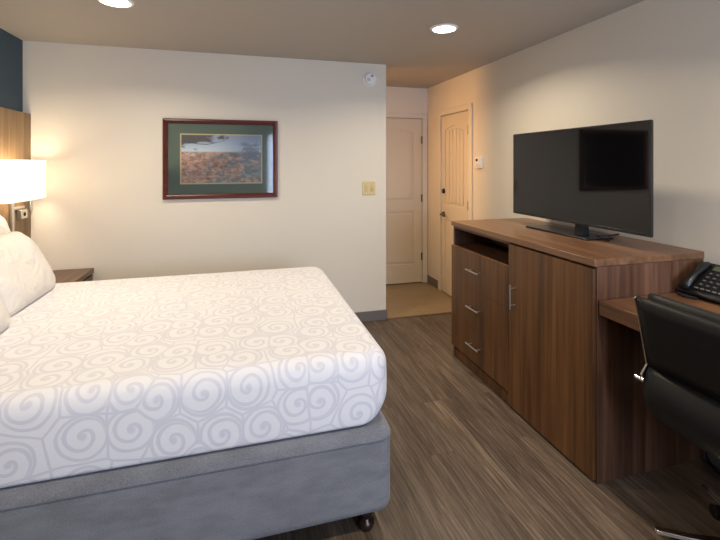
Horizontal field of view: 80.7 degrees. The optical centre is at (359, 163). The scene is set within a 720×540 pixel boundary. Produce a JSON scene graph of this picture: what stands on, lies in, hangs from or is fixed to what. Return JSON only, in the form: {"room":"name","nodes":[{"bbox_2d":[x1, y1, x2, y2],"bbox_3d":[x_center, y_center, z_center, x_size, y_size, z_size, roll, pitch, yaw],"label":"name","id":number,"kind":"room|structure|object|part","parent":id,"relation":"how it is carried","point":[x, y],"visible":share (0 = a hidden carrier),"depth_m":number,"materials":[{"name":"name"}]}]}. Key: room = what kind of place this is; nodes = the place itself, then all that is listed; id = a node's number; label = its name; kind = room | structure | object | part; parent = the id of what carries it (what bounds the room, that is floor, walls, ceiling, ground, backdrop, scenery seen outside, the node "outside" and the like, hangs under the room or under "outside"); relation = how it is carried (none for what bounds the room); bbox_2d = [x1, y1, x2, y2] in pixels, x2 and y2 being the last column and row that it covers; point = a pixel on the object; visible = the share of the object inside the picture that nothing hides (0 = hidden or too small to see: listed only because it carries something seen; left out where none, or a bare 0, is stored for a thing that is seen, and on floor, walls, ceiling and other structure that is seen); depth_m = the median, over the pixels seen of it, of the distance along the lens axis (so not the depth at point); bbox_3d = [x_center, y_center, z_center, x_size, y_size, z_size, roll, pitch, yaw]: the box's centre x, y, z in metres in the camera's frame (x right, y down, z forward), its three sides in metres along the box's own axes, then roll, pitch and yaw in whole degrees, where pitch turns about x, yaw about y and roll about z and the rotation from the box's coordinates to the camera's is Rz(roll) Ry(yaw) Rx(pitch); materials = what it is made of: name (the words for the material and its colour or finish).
{"room":"hotel room","nodes":[
{"label":"hotel room","id":0,"kind":"room"},
{"bbox_2d":[0,28,22,111],"bbox_3d":[-1.891,0.269,0.536,0.100,2.440,5.648,0,0,-16],"label":"wall","id":1,"kind":"structure","parent":0,"point":[11,47],"depth_m":3.11,"materials":[{"name":"blue paint"}]},
{"bbox_2d":[0,107,30,237],"bbox_3d":[-2.172,0.551,1.832,0.054,1.875,2.996,0,0,-16],"label":"headboard","id":2,"kind":"object","parent":1,"relation":"attached to","point":[15,126],"visible":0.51,"depth_m":3.07,"materials":[{"name":"laminate"}]},
{"bbox_2d":[0,160,45,231],"bbox_3d":[-2.381,0.238,2.980,0.160,0.530,0.630,0,0,-16],"label":"wall lamp","id":3,"kind":"object","parent":2,"relation":"attached to","point":[20,180],"visible":0.98,"depth_m":2.88,"materials":[{"name":"white fabric"}]},
{"bbox_3d":[-2.364,0.113,2.943,0.148,0.280,0.550,0,0,-16],"label":"lamp shade","id":4,"kind":"part","parent":3,"relation":"part of","materials":[{"name":"white fabric"}]},
{"bbox_2d":[29,200,31,210],"bbox_3d":[-2.532,0.319,3.255,0.016,0.080,0.020,0,0,-16],"label":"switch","id":5,"kind":"object","parent":3,"relation":"attached to","point":[30,202],"depth_m":3.25,"materials":[{"name":"silver metal"}]},
{"bbox_2d":[23,41,385,312],"bbox_3d":[-1.240,0.269,3.711,3.059,2.440,0.120,0,0,-16],"label":"wall","id":6,"kind":"structure","parent":0,"point":[97,113],"depth_m":3.61,"materials":[{"name":"beige paint"}]},
{"bbox_2d":[163,118,277,199],"bbox_3d":[-1.186,-0.042,3.647,0.940,0.678,0.031,0,0,-16],"label":"framed picture","id":7,"kind":"object","parent":6,"relation":"attached to","point":[203,158],"visible":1,"depth_m":3.64,"materials":[{"name":"brown wood"}]},
{"bbox_2d":[181,135,260,182],"bbox_3d":[-1.187,-0.042,3.654,0.654,0.408,0.001,0,0,-16],"label":"print","id":8,"kind":"object","parent":7,"relation":"attached to","point":[204,158],"depth_m":3.65},
{"bbox_2d":[362,181,374,194],"bbox_3d":[0.086,0.229,4.006,0.128,0.126,0.024,0,0,-16],"label":"light switch","id":9,"kind":"object","parent":6,"relation":"attached to","point":[368,187],"visible":1,"depth_m":4.01,"materials":[{"name":"beige plastic"}]},
{"bbox_2d":[362,72,376,86],"bbox_3d":[0.096,-0.799,3.994,0.140,0.140,0.052,0,0,-16],"label":"smoke detector","id":10,"kind":"object","parent":6,"relation":"attached to","point":[369,79],"visible":1,"depth_m":3.98,"materials":[{"name":"white plastic"}]},
{"bbox_2d":[355,309,386,321],"bbox_3d":[-1.185,1.442,3.721,2.970,0.095,0.131,0,0,-16],"label":"baseboard","id":11,"kind":"structure","parent":6,"relation":"attached to","point":[375,315],"depth_m":4.02,"materials":[{"name":"grey plastic"}]},
{"bbox_2d":[0,0,643,88],"bbox_3d":[-0.130,-1.001,1.638,4.085,0.100,6.825,0,0,-16],"label":"ceiling","id":12,"kind":"structure","parent":0,"point":[397,35],"depth_m":2.96,"materials":[{"name":"beige paint"}]},
{"bbox_2d":[97,0,133,7],"bbox_3d":[-1.426,-0.946,2.473,0.194,0.010,0.194,0,0,-16],"label":"recessed light","id":13,"kind":"object","parent":12,"relation":"in","point":[114,3],"visible":1,"depth_m":2.49,"materials":[{"name":"white"}]},
{"bbox_2d":[430,24,457,32],"bbox_3d":[0.590,-0.946,2.972,0.194,0.010,0.194,0,0,-16],"label":"recessed light","id":14,"kind":"object","parent":12,"relation":"in","point":[440,28],"visible":1,"depth_m":2.96,"materials":[{"name":"white plastic"}]},
{"bbox_2d":[386,86,426,118],"bbox_3d":[-0.345,0.269,5.068,2.456,2.440,0.100,0,0,-16],"label":"wall","id":15,"kind":"structure","parent":0,"point":[398,99],"depth_m":5.27,"materials":[{"name":"beige paint"}]},
{"bbox_2d":[386,112,426,283],"bbox_3d":[0.381,0.430,5.228,0.960,2.118,0.055,0,0,-16],"label":"door","id":16,"kind":"structure","parent":15,"relation":"in","point":[406,138],"depth_m":5.27,"materials":[{"name":"beige paint"}]},
{"bbox_3d":[0.383,0.408,5.220,0.524,1.626,0.007,0,0,-16],"label":"panel","id":17,"kind":"part","parent":16,"relation":"part of","materials":[{"name":"beige paint"}]},
{"bbox_2d":[254,282,719,539],"bbox_3d":[-0.130,1.539,1.638,4.085,0.100,6.825,0,0,-16],"label":"floor","id":18,"kind":"structure","parent":0,"point":[465,464],"depth_m":2.02,"materials":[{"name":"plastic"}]},
{"bbox_2d":[52,268,93,282],"bbox_3d":[-2.260,1.159,3.065,0.436,0.660,0.538,0,0,-16],"label":"nightstand","id":19,"kind":"object","parent":18,"relation":"on","point":[68,275],"visible":0.16,"depth_m":3.21,"materials":[{"name":"laminate"}]},
{"bbox_3d":[-2.064,0.986,3.121,0.017,0.207,0.512,0,0,-16],"label":"drawer","id":20,"kind":"part","parent":19,"relation":"part of","materials":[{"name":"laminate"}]},
{"bbox_2d":[0,410,390,539],"bbox_3d":[-1.112,1.270,2.184,2.152,0.438,1.611,0,0,-16],"label":"bed base","id":21,"kind":"object","parent":18,"relation":"on","point":[264,489],"visible":0.45,"depth_m":1.52,"materials":[{"name":"grey fabric"}]},
{"bbox_2d":[0,267,386,487],"bbox_3d":[-1.107,0.908,2.183,2.145,0.290,1.580,0,0,-16],"label":"mattress","id":22,"kind":"object","parent":21,"relation":"on","point":[100,375],"visible":0.94,"depth_m":1.64,"materials":[{"name":"white fabric"}]},
{"bbox_2d":[0,297,9,332],"bbox_3d":[-1.704,0.606,1.690,0.330,0.400,0.614,0,0,-16],"label":"pillow","id":23,"kind":"object","parent":22,"relation":"on","point":[4,314],"visible":0.95,"depth_m":1.92,"materials":[{"name":"white fabric"}]},
{"bbox_2d":[0,216,10,235],"bbox_3d":[-2.220,0.544,2.454,0.204,0.430,0.632,0,0,-13],"label":"pillow","id":24,"kind":"object","parent":22,"relation":"on","point":[4,228],"visible":0.25,"depth_m":2.65,"materials":[{"name":"white fabric"}]},
{"bbox_2d":[0,231,55,316],"bbox_3d":[-1.944,0.605,2.318,0.331,0.404,0.614,0,0,-14],"label":"pillow","id":25,"kind":"object","parent":22,"relation":"on","point":[26,275],"visible":0.96,"depth_m":2.30,"materials":[{"name":"white fabric"}]},
{"bbox_3d":[0.023,1.439,1.742,0.072,0.100,0.072,0,0,-16],"label":"leg","id":26,"kind":"part","parent":21,"relation":"part of","materials":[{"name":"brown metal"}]},
{"bbox_2d":[387,312,451,319],"bbox_3d":[0.696,1.487,4.188,0.920,0.004,0.030,0,0,-16],"label":"threshold","id":27,"kind":"object","parent":18,"relation":"on","point":[443,312],"visible":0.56,"depth_m":4.15,"materials":[{"name":"brown wood"}]},
{"bbox_2d":[451,218,703,483],"bbox_3d":[1.209,0.966,2.720,0.720,1.046,1.396,0,0,-16],"label":"dresser","id":28,"kind":"object","parent":18,"relation":"on","point":[527,322],"visible":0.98,"depth_m":2.17,"materials":[{"name":"brown wood"}]},
{"bbox_3d":[1.052,0.984,3.387,0.664,1.010,0.020,0,0,-16],"label":"panel","id":29,"kind":"part","parent":28,"relation":"part of","materials":[{"name":"brown wood"}]},
{"bbox_3d":[0.790,1.013,2.958,0.041,0.011,0.160,0,0,-16],"label":"handle","id":30,"kind":"part","parent":28,"relation":"part of","materials":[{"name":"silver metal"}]},
{"bbox_3d":[0.790,1.277,2.958,0.041,0.011,0.160,0,0,-16],"label":"handle","id":31,"kind":"part","parent":28,"relation":"part of","materials":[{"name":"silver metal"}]},
{"bbox_3d":[0.821,0.758,2.955,0.020,0.261,0.729,0,0,-16],"label":"drawer","id":32,"kind":"part","parent":28,"relation":"part of","materials":[{"name":"brown wood"}]},
{"bbox_3d":[0.821,1.020,2.955,0.020,0.262,0.729,0,0,-16],"label":"drawer","id":33,"kind":"part","parent":28,"relation":"part of","materials":[{"name":"brown wood"}]},
{"bbox_3d":[0.821,1.276,2.955,0.020,0.246,0.729,0,0,-16],"label":"drawer","id":34,"kind":"part","parent":28,"relation":"part of","materials":[{"name":"brown wood"}]},
{"bbox_3d":[0.909,0.794,2.531,0.041,0.146,0.011,0,0,-16],"label":"handle","id":35,"kind":"part","parent":28,"relation":"part of","materials":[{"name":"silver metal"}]},
{"bbox_3d":[1.006,0.982,2.288,0.020,0.986,0.648,0,0,-16],"label":"door","id":36,"kind":"part","parent":28,"relation":"part of","materials":[{"name":"brown wood"}]},
{"bbox_2d":[513,120,652,240],"bbox_3d":[1.420,0.113,2.656,0.338,0.662,1.102,0,0,-16],"label":"television","id":37,"kind":"object","parent":28,"relation":"on","point":[598,176],"visible":1,"depth_m":2.47,"materials":[{"name":"black plastic"}]},
{"bbox_3d":[1.484,0.436,2.553,0.089,0.017,0.266,0,0,43],"label":"power cord","id":38,"kind":"part","parent":37,"relation":"part of","materials":[{"name":"black plastic"}]},
{"bbox_3d":[1.419,0.984,2.069,0.664,1.010,0.020,0,0,-16],"label":"panel","id":39,"kind":"part","parent":28,"relation":"part of","materials":[{"name":"brown wood"}]},
{"bbox_2d":[599,292,719,331],"bbox_3d":[1.626,1.061,1.333,0.662,0.856,1.495,0,0,-16],"label":"desk","id":40,"kind":"object","parent":18,"relation":"on","point":[622,311],"visible":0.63,"depth_m":1.91,"materials":[{"name":"brown wood"}]},
{"bbox_2d":[675,261,719,302],"bbox_3d":[1.653,0.555,1.989,0.227,0.155,0.230,0,0,-16],"label":"telephone","id":41,"kind":"object","parent":40,"relation":"on","point":[703,281],"visible":1,"depth_m":2.01,"materials":[{"name":"black plastic"}]},
{"bbox_3d":[1.543,0.623,2.005,0.022,0.013,0.093,0,0,-16],"label":"coiled cord","id":42,"kind":"part","parent":41,"relation":"part of","materials":[{"name":"black plastic"}]},
{"bbox_2d":[634,293,719,539],"bbox_3d":[1.517,1.006,1.513,0.681,0.967,0.706,0,0,-16],"label":"office chair","id":43,"kind":"object","parent":18,"relation":"on","point":[680,376],"visible":1,"depth_m":1.57,"materials":[{"name":"black leather"}]},
{"bbox_3d":[1.149,0.684,1.732,0.072,0.290,0.006,0,0,-16],"label":"frame","id":44,"kind":"part","parent":43,"relation":"part of","materials":[{"name":"silver metal"}]},
{"bbox_3d":[1.480,0.953,1.528,0.568,0.257,0.556,0,0,-16],"label":"seat","id":45,"kind":"part","parent":43,"relation":"part of","materials":[{"name":"black leather"}]},
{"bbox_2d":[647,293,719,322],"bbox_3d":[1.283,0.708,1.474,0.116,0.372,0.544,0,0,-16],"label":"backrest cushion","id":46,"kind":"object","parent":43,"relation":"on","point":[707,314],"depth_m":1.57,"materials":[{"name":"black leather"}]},
{"bbox_3d":[1.310,1.406,1.585,0.348,0.053,0.044,0,0,23],"label":"leg","id":47,"kind":"part","parent":43,"relation":"part of","materials":[{"name":"silver metal"}]},
{"bbox_3d":[1.506,1.406,1.704,0.044,0.053,0.348,0,0,5],"label":"leg","id":48,"kind":"part","parent":43,"relation":"part of","materials":[{"name":"black metal"}]},
{"bbox_2d":[705,452,719,474],"bbox_3d":[1.824,1.428,1.697,0.055,0.120,0.890,0,0,-16],"label":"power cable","id":49,"kind":"object","parent":18,"relation":"on","point":[706,453],"visible":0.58,"depth_m":2.08,"materials":[{"name":"black plastic"}]},
{"bbox_2d":[427,0,719,279],"bbox_3d":[1.789,0.269,2.172,0.100,2.440,6.825,0,0,-16],"label":"wall","id":50,"kind":"structure","parent":0,"point":[658,61],"depth_m":2.60,"materials":[{"name":"beige paint"}]},
{"bbox_2d":[427,275,437,288],"bbox_3d":[0.887,1.442,5.200,0.011,0.095,0.308,0,0,-16],"label":"baseboard","id":51,"kind":"structure","parent":50,"relation":"attached to","point":[430,280],"depth_m":5.18,"materials":[{"name":"grey plastic"}]},
{"bbox_2d":[438,103,472,295],"bbox_3d":[1.029,0.435,4.662,0.100,2.108,0.765,0,0,-16],"label":"door","id":52,"kind":"structure","parent":50,"relation":"in","point":[455,125],"depth_m":4.72,"materials":[{"name":"beige paint"}]},
{"bbox_3d":[1.043,0.414,4.666,0.007,1.614,0.383,0,0,-16],"label":"panel","id":53,"kind":"part","parent":52,"relation":"part of","materials":[{"name":"beige paint"}]},
{"bbox_2d":[475,157,482,167],"bbox_3d":[1.167,-0.014,4.163,0.030,0.110,0.110,0,0,-16],"label":"thermostat","id":54,"kind":"object","parent":50,"relation":"attached to","point":[478,160],"visible":1,"depth_m":4.13,"materials":[{"name":"white plastic"}]},
{"bbox_2d":[703,450,719,468],"bbox_3d":[1.888,1.442,1.611,0.011,0.095,5.490,0,0,-16],"label":"baseboard","id":55,"kind":"structure","parent":50,"relation":"attached to","point":[713,460],"depth_m":2.10,"materials":[{"name":"grey plastic"}]}
]}

